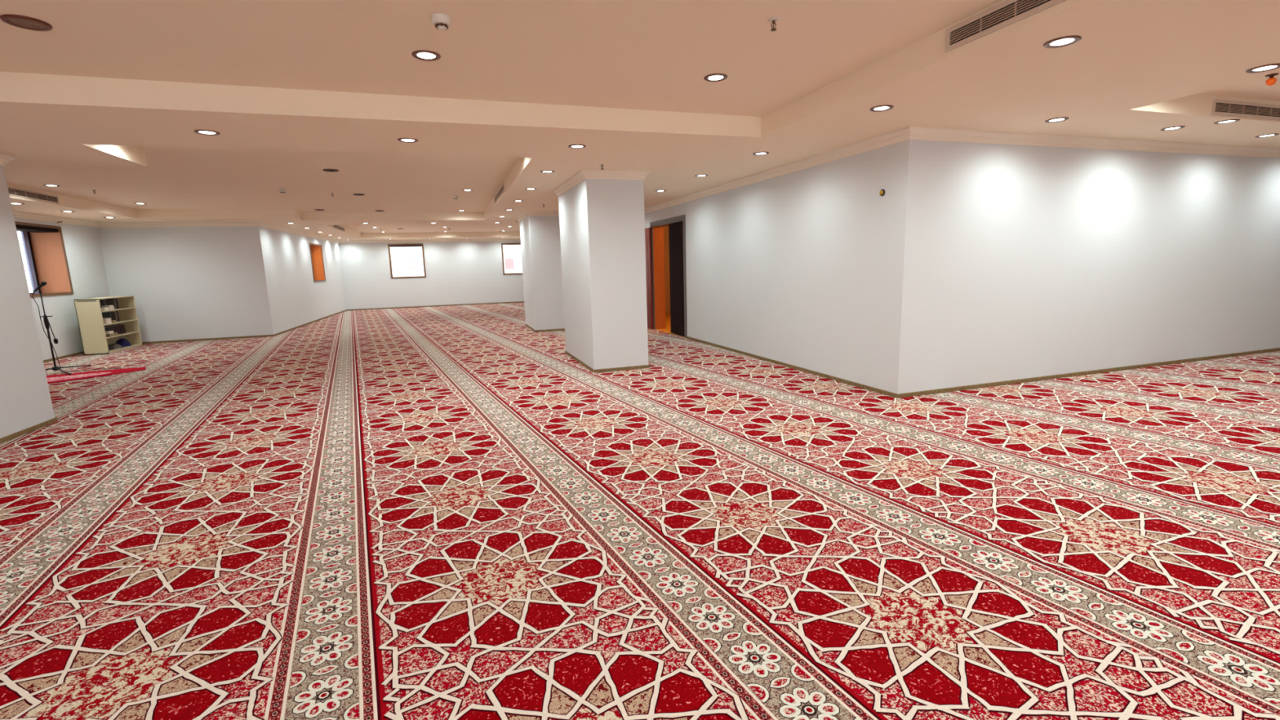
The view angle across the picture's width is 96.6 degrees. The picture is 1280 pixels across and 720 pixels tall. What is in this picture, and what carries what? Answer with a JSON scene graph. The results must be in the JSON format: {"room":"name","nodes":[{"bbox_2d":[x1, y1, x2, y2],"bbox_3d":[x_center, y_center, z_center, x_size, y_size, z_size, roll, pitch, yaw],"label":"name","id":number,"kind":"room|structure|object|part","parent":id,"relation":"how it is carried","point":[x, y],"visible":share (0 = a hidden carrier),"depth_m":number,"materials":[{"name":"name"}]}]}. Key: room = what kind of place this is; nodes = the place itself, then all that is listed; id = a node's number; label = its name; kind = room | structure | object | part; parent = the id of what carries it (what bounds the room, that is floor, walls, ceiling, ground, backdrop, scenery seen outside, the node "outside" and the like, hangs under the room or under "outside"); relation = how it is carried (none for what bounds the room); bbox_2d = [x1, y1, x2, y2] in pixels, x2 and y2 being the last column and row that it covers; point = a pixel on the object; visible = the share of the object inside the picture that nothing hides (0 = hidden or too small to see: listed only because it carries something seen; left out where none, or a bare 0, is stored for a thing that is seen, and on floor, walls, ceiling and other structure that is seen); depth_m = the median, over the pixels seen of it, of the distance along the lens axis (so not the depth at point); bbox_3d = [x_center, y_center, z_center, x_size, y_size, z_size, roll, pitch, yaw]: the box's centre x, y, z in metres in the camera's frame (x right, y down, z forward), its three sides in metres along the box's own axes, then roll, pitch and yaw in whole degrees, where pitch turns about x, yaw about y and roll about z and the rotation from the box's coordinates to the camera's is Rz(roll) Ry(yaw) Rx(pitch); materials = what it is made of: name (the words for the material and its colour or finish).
{"room":"mosque","nodes":[
{"label":"mosque","id":0,"kind":"room"},
{"bbox_2d":[13,217,110,359],"bbox_3d":[-9.175,-0.425,3.551,0.560,3.212,20.620,-5,10,-18],"label":"wall","id":1,"kind":"structure","parent":0,"point":[82,246],"depth_m":11.70,"materials":[{"name":"paint"}]},
{"bbox_2d":[14,221,73,297],"bbox_3d":[-11.671,-1.894,10.865,0.556,1.354,1.360,-5,10,-18],"label":"window","id":2,"kind":"structure","parent":1,"relation":"in","point":[42,249],"depth_m":11.44,"materials":[{"name":"brown wood"}]},
{"bbox_3d":[-11.909,-1.874,10.787,0.006,1.236,1.242,-5,10,-18],"label":"glass pane","id":3,"kind":"part","parent":2,"relation":"part of","materials":[{"name":"white glass"}]},
{"bbox_2d":[20,231,39,293],"bbox_3d":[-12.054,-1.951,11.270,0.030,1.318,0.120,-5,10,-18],"label":"window pane","id":4,"kind":"object","parent":2,"relation":"attached to","point":[26,247],"depth_m":11.26,"materials":[{"name":"white glass"}]},
{"bbox_3d":[-11.906,-1.875,10.788,0.040,1.318,1.324,-5,10,-18],"label":"sash frame","id":5,"kind":"part","parent":2,"relation":"part of","materials":[{"name":"brown wood"}]},
{"bbox_2d":[12,210,340,243],"bbox_3d":[-8.721,-2.337,8.146,3.452,0.105,29.500,-5,10,-18],"label":"trim","id":6,"kind":"structure","parent":1,"relation":"attached to","point":[16,214],"depth_m":13.04,"materials":[{"name":"paint"}]},
{"bbox_2d":[43,309,346,363],"bbox_3d":[-9.620,0.365,8.422,3.087,0.046,29.672,-3,10,-9],"label":"baseboard","id":7,"kind":"structure","parent":1,"relation":"attached to","point":[300,326],"depth_m":13.72,"materials":[{"name":"wood"}]},
{"bbox_2d":[97,226,253,342],"bbox_3d":[-10.853,-2.046,13.511,2.690,3.212,0.420,-5,10,-18],"label":"wall","id":8,"kind":"structure","parent":0,"point":[184,282],"depth_m":13.36,"materials":[{"name":"paint"}]},
{"bbox_2d":[238,226,346,335],"bbox_3d":[-10.666,-2.836,18.192,0.420,3.212,9.316,-4,10,-16],"label":"wall","id":9,"kind":"structure","parent":0,"point":[283,295],"depth_m":15.45,"materials":[{"name":"paint"}]},
{"bbox_2d":[309,242,325,282],"bbox_3d":[-10.869,-3.208,18.881,0.396,1.235,1.620,-4,10,-16],"label":"window","id":10,"kind":"structure","parent":9,"relation":"in","point":[316,250],"depth_m":19.61,"materials":[{"name":"brown wood"}]},
{"bbox_2d":[338,240,524,309],"bbox_3d":[-7.992,-3.908,24.123,9.420,3.212,0.420,-5,10,-18],"label":"wall","id":11,"kind":"structure","parent":0,"point":[458,273],"depth_m":23.77,"materials":[{"name":"paint"}]},
{"bbox_2d":[387,243,426,278],"bbox_3d":[-9.545,-4.060,23.413,1.342,1.378,0.156,-5,10,-18],"label":"window","id":12,"kind":"structure","parent":11,"relation":"in","point":[406,260],"depth_m":23.44,"materials":[{"name":"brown glass"}]},
{"bbox_2d":[339,238,520,243],"bbox_3d":[-7.861,-4.976,23.736,8.400,0.105,0.072,-5,10,-18],"label":"trim","id":13,"kind":"structure","parent":11,"relation":"attached to","point":[470,239],"depth_m":23.42,"materials":[{"name":"paint"}]},
{"bbox_2d":[346,301,524,311],"bbox_3d":[-7.793,-2.334,24.208,8.400,0.046,0.012,-5,10,-18],"label":"baseboard","id":14,"kind":"structure","parent":11,"relation":"attached to","point":[515,301],"depth_m":23.91,"materials":[{"name":"wood"}]},
{"bbox_2d":[501,243,522,275],"bbox_3d":[-5.310,-4.398,24.800,1.340,1.343,0.156,-5,10,-18],"label":"window","id":15,"kind":"structure","parent":11,"relation":"in","point":[511,252],"depth_m":24.76,"materials":[{"name":"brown glass"}]},
{"bbox_2d":[0,0,1279,240],"bbox_3d":[-0.758,-3.324,10.699,20.880,0.540,30.100,-5,10,-18],"label":"ceiling","id":16,"kind":"structure","parent":0,"point":[111,100],"depth_m":4.52,"materials":[{"name":"paint"}]},
{"bbox_2d":[0,14,53,31],"bbox_3d":[-3.493,-1.919,3.251,0.208,0.010,0.207,-5,10,-18],"label":"ceiling speaker","id":17,"kind":"object","parent":16,"relation":"attached to","point":[20,21],"visible":1,"depth_m":3.24},
{"bbox_2d":[8,17,44,28],"bbox_3d":[-3.493,-1.919,3.251,0.148,0.008,0.148,-5,10,-18],"label":"grille","id":18,"kind":"object","parent":17,"relation":"attached to","point":[23,23],"depth_m":3.25,"materials":[{"name":"metal"}]},
{"bbox_2d":[7,186,59,204],"bbox_3d":[-9.580,-2.587,8.903,0.011,0.130,1.590,-5,10,-18],"label":"ceiling vent","id":19,"kind":"object","parent":16,"relation":"in","point":[15,192],"visible":0.89,"depth_m":9.05,"materials":[{"name":"metal"}]},
{"bbox_2d":[42,184,59,186],"bbox_3d":[-9.077,-2.689,8.802,0.188,0.008,0.188,-5,10,-18],"label":"recessed light","id":20,"kind":"object","parent":16,"relation":"in","point":[51,185],"visible":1,"depth_m":8.80,"materials":[{"name":"white"}]},
{"bbox_2d":[193,129,220,135],"bbox_3d":[-3.820,-2.007,5.037,0.188,0.008,0.188,-5,10,-18],"label":"recessed light","id":21,"kind":"object","parent":16,"relation":"in","point":[208,132],"visible":1,"depth_m":5.03,"materials":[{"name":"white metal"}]},
{"bbox_2d":[278,189,286,193],"bbox_3d":[-6.212,-2.931,9.920,0.116,0.066,0.116,-5,10,-18],"label":"smoke detector","id":22,"kind":"object","parent":16,"relation":"attached to","point":[282,191],"visible":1,"depth_m":9.89,"materials":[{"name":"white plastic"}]},
{"bbox_2d":[322,168,338,172],"bbox_3d":[-4.435,-2.719,8.187,0.208,0.010,0.207,-5,10,-18],"label":"ceiling speaker","id":23,"kind":"object","parent":16,"relation":"attached to","point":[324,170],"visible":1,"depth_m":8.15},
{"bbox_2d":[333,225,345,231],"bbox_3d":[-8.968,-3.944,17.014,0.011,0.125,1.950,-5,10,-18],"label":"ceiling vent","id":24,"kind":"object","parent":16,"relation":"in","point":[338,227],"visible":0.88,"depth_m":17.03,"materials":[{"name":"metal"}]},
{"bbox_2d":[352,193,364,195],"bbox_3d":[-5.330,-3.134,10.818,0.208,0.010,0.207,-5,10,-18],"label":"ceiling speaker","id":25,"kind":"object","parent":16,"relation":"attached to","point":[357,194],"visible":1,"depth_m":10.80},
{"bbox_2d":[397,137,417,142],"bbox_3d":[-2.260,-2.139,5.558,0.188,0.008,0.188,-5,10,-18],"label":"recessed light","id":26,"kind":"object","parent":16,"relation":"in","point":[402,140],"visible":1,"depth_m":5.55,"materials":[{"name":"white"}]},
{"bbox_2d":[411,49,440,61],"bbox_3d":[-1.468,-2.091,3.923,0.188,0.008,0.188,-5,10,-18],"label":"recessed light","id":27,"kind":"object","parent":16,"relation":"in","point":[423,55],"visible":1,"depth_m":3.91,"materials":[{"name":"white"}]},
{"bbox_2d":[430,13,451,31],"bbox_3d":[-1.166,-1.975,3.350,0.116,0.066,0.116,-5,10,-18],"label":"smoke detector","id":28,"kind":"object","parent":16,"relation":"attached to","point":[441,21],"visible":1,"depth_m":3.32,"materials":[{"name":"white plastic"}]},
{"bbox_2d":[493,183,504,203],"bbox_3d":[-2.640,-3.101,10.681,0.011,0.125,1.950,-5,10,-18],"label":"ceiling vent","id":29,"kind":"object","parent":16,"relation":"in","point":[501,190],"visible":1,"depth_m":10.49,"materials":[{"name":"metal"}]},
{"bbox_2d":[524,187,536,190],"bbox_3d":[-1.770,-2.773,9.256,0.188,0.008,0.188,-5,10,-18],"label":"recessed light","id":30,"kind":"object","parent":16,"relation":"in","point":[527,188],"visible":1,"depth_m":9.25,"materials":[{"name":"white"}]},
{"bbox_2d":[540,170,554,173],"bbox_3d":[-1.238,-2.516,7.630,0.188,0.008,0.188,-5,10,-18],"label":"recessed light","id":31,"kind":"object","parent":16,"relation":"in","point":[542,171],"visible":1,"depth_m":7.63,"materials":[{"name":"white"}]},
{"bbox_2d":[568,144,586,148],"bbox_3d":[-0.668,-2.273,6.078,0.188,0.008,0.188,-5,10,-18],"label":"recessed light","id":32,"kind":"object","parent":16,"relation":"in","point":[572,146],"visible":1,"depth_m":6.07,"materials":[{"name":"white"}]},
{"bbox_2d":[694,174,707,177],"bbox_3d":[0.900,-2.702,8.370,0.188,0.008,0.188,-5,10,-18],"label":"recessed light","id":33,"kind":"object","parent":16,"relation":"in","point":[696,175],"visible":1,"depth_m":8.38,"materials":[{"name":"white"}]},
{"bbox_2d":[703,73,727,81],"bbox_3d":[0.607,-2.260,4.570,0.188,0.008,0.188,-5,10,-18],"label":"recessed light","id":34,"kind":"object","parent":16,"relation":"in","point":[714,77],"visible":1,"depth_m":4.56,"materials":[{"name":"white"}]},
{"bbox_2d":[752,151,768,155],"bbox_3d":[1.437,-2.451,6.777,0.188,0.008,0.188,-5,10,-18],"label":"recessed light","id":35,"kind":"object","parent":16,"relation":"in","point":[757,153],"visible":1,"depth_m":6.76,"materials":[{"name":"white"}]},
{"bbox_2d":[767,17,779,31],"bbox_3d":[0.822,-2.061,3.511,0.072,0.063,0.072,-5,10,-18],"label":"sprinkler","id":36,"kind":"object","parent":16,"relation":"attached to","point":[772,20],"visible":1,"depth_m":3.50,"materials":[{"name":"white metal"}]},
{"bbox_3d":[0.822,-2.060,3.511,0.037,0.054,0.018,-5,10,-18],"label":"frame","id":37,"kind":"part","parent":36,"relation":"part of","materials":[{"name":"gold metal"}]},
{"bbox_2d":[869,105,893,111],"bbox_3d":[2.066,-2.151,4.881,0.188,0.008,0.188,-5,10,-18],"label":"recessed light","id":38,"kind":"object","parent":16,"relation":"in","point":[881,108],"visible":1,"depth_m":4.87,"materials":[{"name":"white"}]},
{"bbox_2d":[945,0,1066,52],"bbox_3d":[2.284,-1.932,2.827,0.011,0.140,1.870,-5,10,-18],"label":"ceiling vent","id":39,"kind":"object","parent":16,"relation":"in","point":[1007,12],"visible":1,"depth_m":3.38,"materials":[{"name":"metal"}]},
{"bbox_2d":[1044,117,1068,122],"bbox_3d":[4.014,-2.311,5.497,0.188,0.008,0.188,-5,10,-18],"label":"recessed light","id":40,"kind":"object","parent":16,"relation":"in","point":[1057,119],"visible":1,"depth_m":5.49,"materials":[{"name":"white"}]},
{"bbox_2d":[1043,35,1081,48],"bbox_3d":[2.559,-1.927,3.461,0.188,0.008,0.188,-5,10,-18],"label":"recessed light","id":41,"kind":"object","parent":16,"relation":"in","point":[1064,41],"visible":1,"depth_m":3.46,"materials":[{"name":"white"}]},
{"bbox_2d":[1160,125,1184,130],"bbox_3d":[5.631,-2.448,6.036,0.188,0.008,0.188,-5,10,-18],"label":"recessed light","id":42,"kind":"object","parent":16,"relation":"in","point":[1171,128],"visible":1,"depth_m":6.03,"materials":[{"name":"white"}]},
{"bbox_2d":[1213,119,1239,124],"bbox_3d":[5.948,-2.415,5.786,0.188,0.008,0.188,-5,10,-18],"label":"recessed light","id":43,"kind":"object","parent":16,"relation":"in","point":[1229,121],"visible":1,"depth_m":5.78,"materials":[{"name":"white"}]},
{"bbox_2d":[1211,98,1279,120],"bbox_3d":[6.434,-2.528,5.820,1.860,0.143,0.011,-5,10,-18],"label":"ceiling vent","id":44,"kind":"object","parent":16,"relation":"in","point":[1220,107],"visible":1,"depth_m":5.69,"materials":[{"name":"metal"}]},
{"bbox_2d":[1245,63,1279,73],"bbox_3d":[4.473,-2.088,4.087,0.188,0.008,0.188,-5,10,-18],"label":"recessed light","id":45,"kind":"object","parent":16,"relation":"in","point":[1273,66],"visible":1,"depth_m":4.08,"materials":[{"name":"white"}]},
{"bbox_2d":[1255,133,1279,137],"bbox_3d":[7.226,-2.585,6.579,0.188,0.008,0.188,-5,10,-18],"label":"recessed light","id":46,"kind":"object","parent":16,"relation":"in","point":[1267,135],"visible":1,"depth_m":6.58,"materials":[{"name":"white"}]},
{"bbox_2d":[1265,73,1279,85],"bbox_3d":[4.716,-2.091,4.264,0.072,0.076,0.071,-5,10,-18],"label":"sprinkler","id":47,"kind":"object","parent":16,"relation":"attached to","point":[1271,81],"visible":1,"depth_m":4.25,"materials":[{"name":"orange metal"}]},
{"bbox_2d":[663,226,670,311],"bbox_3d":[2.023,-2.565,14.381,3.650,3.212,7.800,-5,10,-18],"label":"wall","id":48,"kind":"structure","parent":0,"point":[666,242],"depth_m":17.89,"materials":[{"name":"orange paint"}]},
{"bbox_2d":[655,311,684,337],"bbox_3d":[1.661,-1.060,15.147,3.700,0.013,6.380,-5,10,-18],"label":"floor","id":49,"kind":"structure","parent":0,"point":[668,330],"depth_m":13.85,"materials":[{"name":"orange wood"}]},
{"bbox_2d":[644,139,929,394],"bbox_3d":[-0.448,-2.699,15.609,0.250,3.212,20.687,-5,10,-18],"label":"wall","id":50,"kind":"structure","parent":0,"point":[814,268],"depth_m":7.20,"materials":[{"name":"paint"}]},
{"bbox_2d":[644,214,687,338],"bbox_3d":[0.554,-1.850,12.665,0.330,2.430,2.841,-5,10,-18],"label":"door","id":51,"kind":"structure","parent":50,"relation":"in","point":[654,235],"depth_m":12.36,"materials":[{"name":"brown wood"}]},
{"bbox_3d":[0.118,-1.908,13.538,0.054,1.920,0.640,-5,10,-18],"label":"panel","id":52,"kind":"part","parent":51,"relation":"part of","materials":[{"name":"red wood"}]},
{"bbox_3d":[0.788,-1.647,11.870,0.054,1.920,0.640,-4,10,-16],"label":"panel","id":53,"kind":"part","parent":51,"relation":"part of","materials":[{"name":"brown wood"}]},
{"bbox_2d":[879,189,884,195],"bbox_3d":[2.583,-1.792,6.109,0.036,0.072,0.072,-5,10,-18],"label":"wall fitting","id":54,"kind":"object","parent":50,"relation":"attached to","point":[882,193],"visible":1,"depth_m":6.09,"materials":[{"name":"gold metal"}]},
{"bbox_2d":[644,126,1279,213],"bbox_3d":[3.406,-4.115,16.658,8.572,0.105,20.759,-5,10,-18],"label":"trim","id":55,"kind":"structure","parent":50,"relation":"attached to","point":[909,132],"depth_m":6.59,"materials":[{"name":"paint"}]},
{"bbox_2d":[686,336,1279,398],"bbox_3d":[3.502,-1.476,17.139,8.512,0.046,20.699,-5,10,-18],"label":"baseboard","id":56,"kind":"structure","parent":50,"relation":"attached to","point":[1215,357],"depth_m":7.11,"materials":[{"name":"wood"}]},
{"bbox_2d":[915,140,1279,391],"bbox_3d":[7.005,-1.556,7.502,8.670,3.212,0.420,-5,10,-18],"label":"wall","id":57,"kind":"structure","parent":0,"point":[1038,261],"depth_m":6.77,"materials":[{"name":"paint"}]},
{"bbox_3d":[-0.668,-0.232,11.217,21.280,0.188,30.500,-5,10,-18],"label":"floor","id":58,"kind":"structure","parent":0,"visible":0},
{"bbox_2d":[0,152,57,444],"bbox_3d":[-6.747,-0.444,4.577,1.764,2.772,2.544,-5,10,-18],"label":"pillar","id":59,"kind":"structure","parent":58,"relation":"on","point":[25,401],"depth_m":5.73,"materials":[{"name":"paint"}]},
{"bbox_3d":[-6.785,-1.758,4.356,1.764,0.105,2.544,-5,10,-18],"label":"crown moulding","id":60,"kind":"part","parent":59,"relation":"part of","materials":[{"name":"paint"}]},
{"bbox_3d":[-6.709,0.888,4.800,1.644,0.046,2.424,-5,10,-18],"label":"baseboard","id":61,"kind":"part","parent":59,"relation":"part of","materials":[{"name":"wood"}]},
{"bbox_2d":[515,210,564,332],"bbox_3d":[-2.384,-2.172,14.129,0.964,2.772,1.924,-5,10,-18],"label":"pillar","id":62,"kind":"structure","parent":58,"relation":"on","point":[540,230],"depth_m":13.32,"materials":[{"name":"paint"}]},
{"bbox_3d":[-2.422,-3.486,13.909,0.964,0.105,1.924,-5,10,-18],"label":"crown moulding","id":63,"kind":"part","parent":62,"relation":"part of","materials":[{"name":"paint"}]},
{"bbox_3d":[-2.346,-0.840,14.352,0.844,0.046,1.804,-5,10,-18],"label":"baseboard","id":64,"kind":"part","parent":62,"relation":"part of","materials":[{"name":"stone"}]},
{"bbox_2d":[552,169,649,373],"bbox_3d":[-0.625,-1.355,8.956,0.964,2.772,2.174,-5,10,-18],"label":"pillar","id":65,"kind":"structure","parent":58,"relation":"on","point":[602,219],"depth_m":8.07,"materials":[{"name":"paint"}]},
{"bbox_3d":[-0.663,-2.670,8.736,0.964,0.105,2.174,-5,10,-18],"label":"crown moulding","id":66,"kind":"part","parent":65,"relation":"part of","materials":[{"name":"paint"}]},
{"bbox_3d":[-0.586,-0.024,9.179,0.844,0.046,2.054,-5,10,-18],"label":"baseboard","id":67,"kind":"part","parent":65,"relation":"part of","materials":[{"name":"stone"}]},
{"bbox_2d":[0,302,1279,719],"bbox_3d":[-0.671,-0.338,11.199,20.280,0.004,29.500,-5,10,-18],"label":"carpet","id":68,"kind":"object","parent":58,"relation":"on","point":[436,513],"visible":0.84,"depth_m":3.18,"materials":[{"name":"red carpet"}]},
{"bbox_2d":[46,367,146,383],"bbox_3d":[-8.855,0.265,8.971,1.642,0.010,1.038,-7,11,-31],"label":"rug","id":69,"kind":"object","parent":68,"relation":"on","point":[51,379],"visible":0.6,"depth_m":9.11,"materials":[{"name":"red fabric"}]},
{"bbox_2d":[36,286,90,374],"bbox_3d":[-9.760,-0.492,9.336,0.994,1.407,1.020,-5,10,-18],"label":"microphone stand","id":70,"kind":"object","parent":69,"relation":"on","point":[46,322],"visible":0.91,"depth_m":9.33,"materials":[{"name":"black metal"}]},
{"bbox_2d":[33,281,46,292],"bbox_3d":[-9.665,-1.179,9.185,0.199,0.172,0.070,-5,10,-18],"label":"microphone","id":71,"kind":"object","parent":70,"relation":"attached to","point":[42,283],"visible":1,"depth_m":9.18,"materials":[{"name":"black metal"}]},
{"bbox_3d":[-9.692,-1.157,9.189,0.148,0.130,0.042,-4,10,-12],"label":"handle","id":72,"kind":"part","parent":71,"relation":"part of","materials":[{"name":"black metal"}]},
{"bbox_2d":[40,281,46,285],"bbox_3d":[-9.609,-1.231,9.194,0.080,0.076,0.065,-5,10,-18],"label":"grille","id":73,"kind":"object","parent":71,"relation":"attached to","point":[42,283],"depth_m":9.18,"materials":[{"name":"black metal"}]},
{"bbox_3d":[-9.639,0.115,9.718,0.020,0.078,0.552,-2,10,0],"label":"leg","id":74,"kind":"part","parent":70,"relation":"part of","materials":[{"name":"black metal"}]},
{"bbox_2d":[31,292,121,372],"bbox_3d":[-9.302,-0.469,9.410,0.976,1.334,0.113,-5,10,-20],"label":"microphone cable","id":75,"kind":"object","parent":70,"relation":"attached to","point":[33,292],"visible":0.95,"depth_m":9.34,"materials":[{"name":"red rubber"}]},
{"bbox_2d":[73,295,142,355],"bbox_3d":[-11.276,-0.766,12.148,0.400,1.129,1.402,-5,10,-18],"label":"bookcase","id":76,"kind":"object","parent":68,"relation":"on","point":[95,341],"visible":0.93,"depth_m":11.58,"materials":[{"name":"beige paint"}]},
{"bbox_3d":[-11.050,-0.644,11.504,0.370,1.050,0.008,-5,10,-18],"label":"panel","id":77,"kind":"part","parent":76,"relation":"part of","materials":[{"name":"beige paint"}]},
{"bbox_2d":[101,307,109,311],"bbox_3d":[-11.041,-1.041,11.731,0.140,0.055,0.170,-5,10,-18],"label":"pack","id":78,"kind":"object","parent":76,"relation":"on","point":[102,308],"visible":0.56,"depth_m":11.68},
{"bbox_2d":[103,320,111,324],"bbox_3d":[-11.034,-0.773,11.776,0.140,0.050,0.170,-5,10,-18],"label":"pack","id":79,"kind":"object","parent":76,"relation":"on","point":[108,322],"visible":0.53,"depth_m":11.74},
{"bbox_2d":[102,317,111,321],"bbox_3d":[-11.034,-0.827,11.762,0.140,0.060,0.180,-5,10,-18],"label":"pack","id":80,"kind":"object","parent":79,"relation":"on","point":[109,318],"visible":0.53,"depth_m":11.72},
{"bbox_2d":[102,306,114,310],"bbox_3d":[-11.107,-1.077,11.922,0.140,0.065,0.160,-5,10,-18],"label":"pack","id":81,"kind":"object","parent":76,"relation":"on","point":[110,308],"visible":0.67,"depth_m":11.88},
{"bbox_2d":[107,344,115,350],"bbox_3d":[-11.112,-0.264,11.838,0.266,0.131,0.427,-5,10,-18],"label":"folded cloth","id":82,"kind":"object","parent":76,"relation":"in","point":[110,348],"visible":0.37,"depth_m":11.87,"materials":[{"name":"black fabric"}]},
{"bbox_2d":[106,332,118,337],"bbox_3d":[-11.053,-0.524,11.900,0.140,0.060,0.300,-5,10,-18],"label":"pack","id":83,"kind":"object","parent":76,"relation":"on","point":[114,334],"visible":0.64,"depth_m":11.86},
{"bbox_2d":[105,330,113,333],"bbox_3d":[-11.029,-0.567,11.816,0.140,0.050,0.180,-5,10,-18],"label":"pack","id":84,"kind":"object","parent":83,"relation":"on","point":[108,331],"visible":0.68,"depth_m":11.78},
{"bbox_2d":[108,311,117,321],"bbox_3d":[-11.380,-0.936,12.292,0.170,0.222,0.050,-5,10,-18],"label":"book","id":85,"kind":"object","parent":76,"relation":"on","point":[113,313],"visible":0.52,"depth_m":12.28,"materials":[{"name":"paper"}]},
{"bbox_2d":[109,297,116,308],"bbox_3d":[-11.405,-1.213,12.297,0.170,0.226,0.050,-5,10,-18],"label":"book","id":86,"kind":"object","parent":76,"relation":"on","point":[113,302],"visible":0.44,"depth_m":12.29,"materials":[{"name":"paper"}]},
{"bbox_2d":[107,311,119,321],"bbox_3d":[-11.403,-0.947,12.361,0.170,0.222,0.050,-5,10,-18],"label":"book","id":87,"kind":"object","parent":76,"relation":"on","point":[117,315],"visible":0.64,"depth_m":12.38,"materials":[{"name":"paper"}]},
{"bbox_2d":[110,324,120,333],"bbox_3d":[-11.378,-0.658,12.358,0.170,0.192,0.050,-5,10,-18],"label":"book","id":88,"kind":"object","parent":76,"relation":"on","point":[118,327],"visible":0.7,"depth_m":12.37,"materials":[{"name":"paper"}]},
{"bbox_2d":[109,342,122,348],"bbox_3d":[-11.169,-0.301,12.132,0.244,0.110,0.214,-5,10,-18],"label":"folded cloth","id":89,"kind":"object","parent":76,"relation":"in","point":[115,345],"visible":0.77,"depth_m":12.10,"materials":[{"name":"grey fabric"}]},
{"bbox_2d":[115,297,119,308],"bbox_3d":[-11.428,-1.221,12.367,0.170,0.222,0.050,-5,10,-18],"label":"book","id":90,"kind":"object","parent":76,"relation":"on","point":[116,299],"visible":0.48,"depth_m":12.38,"materials":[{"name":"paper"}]},
{"bbox_2d":[101,306,135,311],"bbox_3d":[-11.284,-1.059,12.105,0.386,0.018,1.350,-5,10,-18],"label":"shelf","id":91,"kind":"object","parent":76,"relation":"attached to","point":[121,308],"depth_m":12.70,"materials":[{"name":"beige paint"}]},
{"bbox_2d":[103,319,137,325],"bbox_3d":[-11.276,-0.792,12.150,0.386,0.018,1.350,-5,10,-18],"label":"shelf","id":92,"kind":"object","parent":76,"relation":"attached to","point":[122,321],"depth_m":12.62,"materials":[{"name":"beige paint"}]},
{"bbox_2d":[106,331,139,338],"bbox_3d":[-11.268,-0.526,12.195,0.386,0.018,1.350,-5,10,-18],"label":"shelf","id":93,"kind":"object","parent":76,"relation":"attached to","point":[126,332],"depth_m":12.60,"materials":[{"name":"beige paint"}]},
{"bbox_2d":[115,338,132,346],"bbox_3d":[-11.273,-0.381,12.430,0.266,0.175,0.299,-5,10,-18],"label":"folded cloth","id":94,"kind":"object","parent":76,"relation":"in","point":[122,342],"visible":0.88,"depth_m":12.38,"materials":[{"name":"blue fabric"}]}
]}

